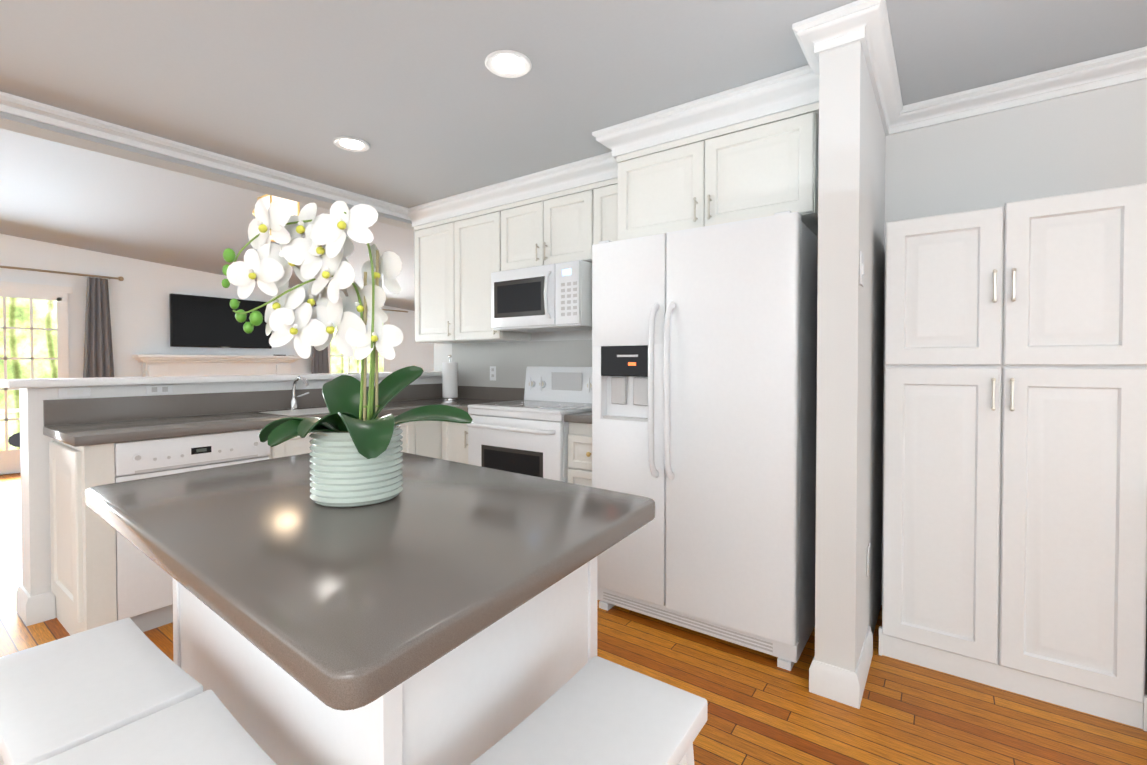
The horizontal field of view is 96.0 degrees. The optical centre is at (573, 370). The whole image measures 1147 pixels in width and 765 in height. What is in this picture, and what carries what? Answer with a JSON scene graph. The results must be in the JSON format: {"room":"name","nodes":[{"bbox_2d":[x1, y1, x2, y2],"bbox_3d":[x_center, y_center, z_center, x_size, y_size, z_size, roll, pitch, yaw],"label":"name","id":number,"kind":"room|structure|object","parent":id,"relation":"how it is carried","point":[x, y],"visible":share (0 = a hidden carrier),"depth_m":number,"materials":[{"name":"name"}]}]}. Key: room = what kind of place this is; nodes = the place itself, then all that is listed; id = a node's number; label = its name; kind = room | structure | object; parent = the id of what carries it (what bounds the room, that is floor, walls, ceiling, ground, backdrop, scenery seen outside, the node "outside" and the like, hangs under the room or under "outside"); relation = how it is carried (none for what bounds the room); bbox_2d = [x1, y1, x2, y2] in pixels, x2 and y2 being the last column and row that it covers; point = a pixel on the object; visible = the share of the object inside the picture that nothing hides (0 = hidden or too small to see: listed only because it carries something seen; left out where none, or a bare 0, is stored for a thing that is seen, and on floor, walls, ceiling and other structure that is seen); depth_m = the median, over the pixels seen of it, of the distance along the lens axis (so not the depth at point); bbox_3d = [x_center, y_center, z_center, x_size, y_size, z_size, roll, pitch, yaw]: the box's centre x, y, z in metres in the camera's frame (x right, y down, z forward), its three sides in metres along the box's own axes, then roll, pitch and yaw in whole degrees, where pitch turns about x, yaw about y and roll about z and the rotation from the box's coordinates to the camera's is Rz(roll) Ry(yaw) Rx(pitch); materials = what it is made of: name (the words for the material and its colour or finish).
{"room":"kitchen","nodes":[
{"label":"kitchen","id":0,"kind":"room"},
{"bbox_2d":[0,128,414,310],"bbox_3d":[-3.925,-2.239,4.656,4.660,2.605,11.300,1,1,36],"label":"ceiling","id":1,"kind":"structure","parent":0,"point":[53,192],"depth_m":5.63,"materials":[{"name":"white paint"}]},
{"bbox_2d":[0,234,433,474],"bbox_3d":[-2.014,-1.103,3.331,0.050,4.500,11.350,1,1,36],"label":"wall","id":2,"kind":"structure","parent":0,"point":[139,305],"depth_m":2.79,"materials":[{"name":"paint"}]},
{"bbox_2d":[0,281,72,473],"bbox_3d":[-6.362,0.104,5.090,0.035,2.090,2.100,1,1,36],"label":"glass door","id":3,"kind":"structure","parent":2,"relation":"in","point":[34,343],"depth_m":5.63,"materials":[{"name":"clear glass"}]},
{"bbox_2d":[0,265,407,312],"bbox_3d":[-5.130,-1.075,6.710,0.128,0.131,7.000,1,1,36],"label":"curtain rod","id":4,"kind":"object","parent":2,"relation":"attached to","point":[120,278],"visible":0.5,"depth_m":5.85,"materials":[{"name":"brown metal"}]},
{"bbox_2d":[83,277,113,377],"bbox_3d":[-5.563,0.001,6.058,0.057,2.165,0.294,1,1,36],"label":"curtain","id":5,"kind":"object","parent":4,"relation":"hanging from","point":[98,355],"visible":0.54,"depth_m":6.05,"materials":[{"name":"grey fabric"}]},
{"bbox_2d":[311,304,328,373],"bbox_3d":[-4.020,0.004,8.206,0.057,2.090,0.304,1,1,36],"label":"curtain","id":6,"kind":"object","parent":4,"relation":"hanging from","point":[320,364],"visible":0.19,"depth_m":8.20,"materials":[{"name":"grey fabric"}]},
{"bbox_2d":[132,354,300,376],"bbox_3d":[-4.787,0.430,7.104,0.250,1.313,1.940,1,1,36],"label":"mantel shelf","id":7,"kind":"object","parent":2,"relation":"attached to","point":[176,365],"visible":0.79,"depth_m":6.93,"materials":[{"name":"white wood"}]},
{"bbox_2d":[169,293,271,348],"bbox_3d":[-4.840,-0.657,7.149,0.091,0.683,1.220,1,1,36],"label":"tv","id":8,"kind":"object","parent":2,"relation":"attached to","point":[202,321],"visible":0.77,"depth_m":6.99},
{"bbox_2d":[252,194,299,241],"bbox_3d":[-3.213,-1.657,5.545,0.513,0.537,0.302,1,1,36],"label":"skylight","id":9,"kind":"object","parent":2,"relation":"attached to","point":[268,199],"visible":0.1,"depth_m":5.43,"materials":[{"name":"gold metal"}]},
{"bbox_2d":[328,312,389,372],"bbox_3d":[-3.671,-0.440,8.813,0.050,1.180,1.280,1,1,36],"label":"living room window","id":10,"kind":"structure","parent":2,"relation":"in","point":[338,362],"depth_m":8.67,"materials":[{"name":"clear glass"}]},
{"bbox_2d":[0,473,1146,764],"bbox_3d":[-0.731,1.213,2.353,14.000,0.100,13.200,1,1,36],"label":"floor","id":11,"kind":"structure","parent":0,"point":[764,709],"depth_m":1.79,"materials":[{"name":"brown wood"}]},
{"bbox_2d":[0,618,202,764],"bbox_3d":[-0.910,0.875,0.968,0.430,0.620,0.273,1,1,36],"label":"stool","id":12,"kind":"object","parent":11,"relation":"on","point":[59,696],"visible":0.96,"depth_m":0.93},
{"bbox_2d":[34,690,276,764],"bbox_3d":[-0.548,0.879,0.704,0.438,0.620,0.288,1,1,36],"label":"stool","id":13,"kind":"object","parent":11,"relation":"on","point":[205,728],"visible":1,"depth_m":0.80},
{"bbox_2d":[114,429,269,631],"bbox_3d":[-1.962,0.728,2.578,0.568,0.862,0.608,1,1,36],"label":"dishwasher","id":14,"kind":"object","parent":11,"relation":"on","point":[144,591],"visible":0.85,"depth_m":2.29,"materials":[{"name":"white metal"}]},
{"bbox_2d":[16,372,441,626],"bbox_3d":[-1.845,0.603,3.432,0.200,1.086,2.488,1,1,36],"label":"peninsula","id":15,"kind":"object","parent":11,"relation":"on","point":[69,551],"depth_m":2.37,"materials":[{"name":"white wood"}]},
{"bbox_2d":[40,396,475,447],"bbox_3d":[-1.499,0.264,3.206,0.582,0.040,2.443,1,1,36],"label":"countertop","id":16,"kind":"structure","parent":15,"relation":"on","point":[100,431],"depth_m":2.49,"materials":[{"name":"grey stone"}]},
{"bbox_2d":[440,355,459,399],"bbox_3d":[-0.970,0.052,4.058,0.150,0.355,0.150,1,1,36],"label":"paper towel","id":17,"kind":"object","parent":16,"relation":"on","point":[449,380],"visible":1,"depth_m":4.01,"materials":[{"name":"white paper"}]},
{"bbox_2d":[220,416,419,458],"bbox_3d":[-1.535,0.717,3.205,0.570,0.866,0.904,1,1,36],"label":"base cabinet","id":18,"kind":"object","parent":11,"relation":"on","point":[297,445],"depth_m":2.84,"materials":[{"name":"white wood"}]},
{"bbox_2d":[173,576,596,764],"bbox_3d":[-0.468,0.751,1.252,0.975,0.859,0.644,1,1,36],"label":"kitchen island","id":19,"kind":"object","parent":11,"relation":"on","point":[456,714],"depth_m":0.92,"materials":[{"name":"white wood"}]},
{"bbox_2d":[85,452,654,727],"bbox_3d":[-0.493,0.301,1.188,1.268,0.040,0.816,1,1,36],"label":"island countertop","id":20,"kind":"structure","parent":19,"relation":"on","point":[350,608],"depth_m":0.84,"materials":[{"name":"grey stone"}]},
{"bbox_2d":[222,199,472,506],"bbox_3d":[-0.491,-0.047,1.132,0.415,0.656,0.344,1,1,36],"label":"orchid","id":21,"kind":"object","parent":20,"relation":"on","point":[356,453],"visible":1,"depth_m":1.11,"materials":[{"name":"plant"}]},
{"bbox_2d":[420,421,439,458],"bbox_3d":[-1.205,0.709,3.664,0.570,0.866,0.225,1,1,36],"label":"base cabinet","id":22,"kind":"object","parent":11,"relation":"on","point":[429,430],"depth_m":3.50,"materials":[{"name":"white wood"}]},
{"bbox_2d":[440,421,467,463],"bbox_3d":[-0.625,0.708,3.727,0.338,0.866,0.588,1,1,36],"label":"base cabinet","id":23,"kind":"object","parent":11,"relation":"on","point":[453,436],"depth_m":3.50,"materials":[{"name":"white wood"}]},
{"bbox_2d":[440,400,516,414],"bbox_3d":[-0.618,0.256,3.696,0.298,0.040,0.618,1,1,36],"label":"countertop","id":24,"kind":"structure","parent":23,"relation":"on","point":[464,407],"depth_m":3.62,"materials":[{"name":"grey stone"}]},
{"bbox_2d":[467,366,591,481],"bbox_3d":[-0.215,0.562,3.352,0.760,1.170,0.696,1,1,36],"label":"range","id":25,"kind":"object","parent":11,"relation":"on","point":[528,434],"visible":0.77,"depth_m":3.17,"materials":[{"name":"white metal"}]},
{"bbox_2d":[568,424,591,486],"bbox_3d":[0.267,0.719,3.087,0.330,0.866,0.588,1,1,36],"label":"base cabinet","id":26,"kind":"object","parent":11,"relation":"on","point":[580,435],"depth_m":2.89,"materials":[{"name":"white wood"}]},
{"bbox_2d":[564,412,591,423],"bbox_3d":[0.258,0.266,3.067,0.330,0.040,0.618,1,1,36],"label":"countertop","id":27,"kind":"structure","parent":26,"relation":"on","point":[582,417],"depth_m":2.87,"materials":[{"name":"grey stone"}]},
{"bbox_2d":[470,656,707,764],"bbox_3d":[0.013,0.878,0.791,0.273,0.620,0.430,1,1,36],"label":"stool","id":28,"kind":"object","parent":11,"relation":"on","point":[596,710],"visible":1,"depth_m":0.84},
{"bbox_2d":[592,211,817,670],"bbox_3d":[0.688,0.269,2.545,0.936,1.782,0.909,1,1,36],"label":"fridge","id":29,"kind":"object","parent":11,"relation":"on","point":[704,383],"visible":0.98,"depth_m":2.17,"materials":[{"name":"white metal"}]},
{"bbox_2d":[815,41,885,671],"bbox_3d":[1.200,-0.035,2.201,0.130,2.399,0.919,1,1,36],"label":"column","id":30,"kind":"structure","parent":11,"relation":"on","point":[850,308],"depth_m":1.84,"materials":[{"name":"paint"}]},
{"bbox_2d":[809,626,872,708],"bbox_3d":[1.123,1.108,2.112,0.162,0.115,0.686,1,1,36],"label":"baseboard","id":31,"kind":"structure","parent":30,"relation":"attached to","point":[838,684],"depth_m":1.84,"materials":[{"name":"white wood"}]},
{"bbox_2d":[859,251,864,286],"bbox_3d":[1.017,-0.356,1.818,0.011,0.115,0.072,1,1,36],"label":"light switch","id":32,"kind":"object","parent":30,"relation":"attached to","point":[861,271],"depth_m":1.80,"materials":[{"name":"white plastic"}]},
{"bbox_2d":[867,543,870,576],"bbox_3d":[1.183,0.760,2.073,0.006,0.115,0.070,1,1,36],"label":"power outlet","id":33,"kind":"object","parent":30,"relation":"attached to","point":[869,546],"depth_m":2.05,"materials":[{"name":"white plastic"}]},
{"bbox_2d":[879,183,1146,730],"bbox_3d":[1.696,0.279,2.074,0.759,1.777,0.554,1,1,36],"label":"pantry","id":34,"kind":"object","parent":11,"relation":"on","point":[1015,486],"visible":1,"depth_m":1.84,"materials":[{"name":"white wood"}]},
{"bbox_2d":[1145,585,1146,694],"bbox_3d":[2.419,0.788,1.528,1.040,0.775,0.608,1,1,36],"label":"base cabinet","id":35,"kind":"object","parent":11,"relation":"on","point":[1146,649],"depth_m":1.80,"materials":[{"name":"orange wood"}]},
{"bbox_2d":[0,0,1146,207],"bbox_3d":[-0.127,-1.241,-0.565,7.660,0.100,7.230,1,1,36],"label":"ceiling","id":36,"kind":"structure","parent":0,"point":[422,101],"depth_m":2.08,"materials":[{"name":"paint"}]},
{"bbox_2d":[0,112,413,230],"bbox_3d":[-3.216,-1.175,1.564,0.160,0.099,7.080,1,1,36],"label":"beam","id":37,"kind":"structure","parent":36,"relation":"attached to","point":[14,123],"depth_m":2.84,"materials":[{"name":"paint"}]},
{"bbox_2d":[0,91,403,218],"bbox_3d":[-3.219,-1.160,1.375,0.055,0.120,6.768,1,1,36],"label":"crown molding","id":38,"kind":"structure","parent":37,"relation":"attached to","point":[11,104],"depth_m":2.81,"materials":[{"name":"white wood"}]},
{"bbox_2d":[333,136,369,151],"bbox_3d":[-1.217,-1.240,2.836,0.188,0.009,0.188,1,1,36],"label":"recessed light","id":39,"kind":"object","parent":36,"relation":"in","point":[352,144],"visible":1,"depth_m":2.83,"materials":[{"name":"white glass"}]},
{"bbox_2d":[485,50,531,77],"bbox_3d":[-0.262,-1.228,2.076,0.188,0.009,0.188,1,1,36],"label":"recessed light","id":40,"kind":"object","parent":36,"relation":"in","point":[508,63],"visible":1,"depth_m":2.07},
{"bbox_2d":[404,159,617,226],"bbox_3d":[-0.458,-1.193,3.461,1.983,0.120,0.120,1,1,36],"label":"crown molding","id":41,"kind":"structure","parent":36,"relation":"attached to","point":[580,173],"depth_m":3.43,"materials":[{"name":"white wood"}]},
{"bbox_2d":[584,70,818,167],"bbox_3d":[0.573,-1.176,2.388,1.127,0.120,0.120,1,1,36],"label":"crown molding","id":42,"kind":"structure","parent":36,"relation":"attached to","point":[781,92],"depth_m":2.37,"materials":[{"name":"white wood"}]},
{"bbox_2d":[792,11,839,87],"bbox_3d":[0.890,-1.181,1.917,0.085,0.095,0.275,1,1,36],"label":"crown molding","id":43,"kind":"structure","parent":36,"relation":"attached to","point":[815,36],"depth_m":1.83,"materials":[{"name":"white wood"}]},
{"bbox_2d":[434,79,1146,604],"bbox_3d":[1.939,-0.037,2.329,7.660,2.400,0.150,1,1,36],"label":"wall","id":44,"kind":"structure","parent":0,"point":[1082,143],"depth_m":2.24,"materials":[{"name":"paint"}]},
{"bbox_2d":[44,384,441,423],"bbox_3d":[-1.741,0.181,3.382,0.018,0.119,2.438,1,1,36],"label":"backsplash","id":45,"kind":"structure","parent":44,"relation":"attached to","point":[91,408],"depth_m":2.84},
{"bbox_2d":[414,217,478,343],"bbox_3d":[-0.988,-0.744,4.125,0.471,1.036,0.328,1,1,36],"label":"upper cabinet","id":46,"kind":"object","parent":44,"relation":"attached to","point":[434,242],"depth_m":3.99,"materials":[{"name":"white wood"}]},
{"bbox_2d":[458,384,524,399],"bbox_3d":[-0.231,0.185,3.787,1.964,0.099,0.018,1,1,36],"label":"backsplash","id":47,"kind":"structure","parent":44,"relation":"attached to","point":[470,390],"depth_m":4.09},
{"bbox_2d":[454,207,530,341],"bbox_3d":[-0.605,-0.739,3.850,0.472,1.036,0.328,1,1,36],"label":"upper cabinet","id":48,"kind":"object","parent":44,"relation":"attached to","point":[477,235],"depth_m":3.73,"materials":[{"name":"white wood"}]},
{"bbox_2d":[490,366,495,380],"bbox_3d":[-0.636,0.022,4.083,0.070,0.115,0.008,1,1,36],"label":"outlet","id":49,"kind":"object","parent":44,"relation":"attached to","point":[492,373],"visible":1,"depth_m":4.08,"materials":[{"name":"white plastic"}]},
{"bbox_2d":[498,196,541,270],"bbox_3d":[-0.257,-0.966,3.596,0.381,0.574,0.328,1,1,36],"label":"upper cabinet","id":50,"kind":"object","parent":44,"relation":"attached to","point":[522,220],"depth_m":3.46,"materials":[{"name":"white wood"}]},
{"bbox_2d":[542,184,593,264],"bbox_3d":[0.053,-0.963,3.374,0.383,0.574,0.328,1,1,36],"label":"upper cabinet","id":51,"kind":"object","parent":44,"relation":"attached to","point":[567,215],"depth_m":3.24,"materials":[{"name":"white wood"}]},
{"bbox_2d":[491,260,591,332],"bbox_3d":[-0.153,-0.468,3.421,0.730,0.394,0.484,1,1,36],"label":"over-the-range microwave","id":52,"kind":"object","parent":51,"relation":"attached to","point":[556,297],"visible":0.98,"depth_m":3.22,"materials":[{"name":"white metal"}]},
{"bbox_2d":[591,179,613,262],"bbox_3d":[0.344,-0.729,3.169,0.328,1.036,0.328,1,1,36],"label":"upper cabinet","id":53,"kind":"object","parent":44,"relation":"attached to","point":[604,190],"depth_m":3.09,"materials":[{"name":"white wood"}]},
{"bbox_2d":[614,133,705,240],"bbox_3d":[0.595,-0.958,2.818,0.480,0.566,0.598,1,1,36],"label":"upper cabinet","id":54,"kind":"object","parent":44,"relation":"attached to","point":[660,189],"depth_m":2.57,"materials":[{"name":"white wood"}]},
{"bbox_2d":[706,102,818,236],"bbox_3d":[0.985,-0.953,2.538,0.481,0.566,0.598,1,1,36],"label":"upper cabinet","id":55,"kind":"object","parent":44,"relation":"attached to","point":[766,166],"depth_m":2.28,"materials":[{"name":"white wood"}]},
{"bbox_2d":[848,0,907,135],"bbox_3d":[1.235,-1.183,2.057,0.075,0.095,0.905,1,1,36],"label":"crown molding","id":56,"kind":"structure","parent":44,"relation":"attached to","point":[866,22],"depth_m":1.93,"materials":[{"name":"white wood"}]},
{"bbox_2d":[888,46,1146,134],"bbox_3d":[3.242,-1.170,1.237,4.290,0.095,0.075,1,1,36],"label":"crown molding","id":57,"kind":"structure","parent":44,"relation":"attached to","point":[1129,66],"depth_m":2.17,"materials":[{"name":"white wood"}]}
]}

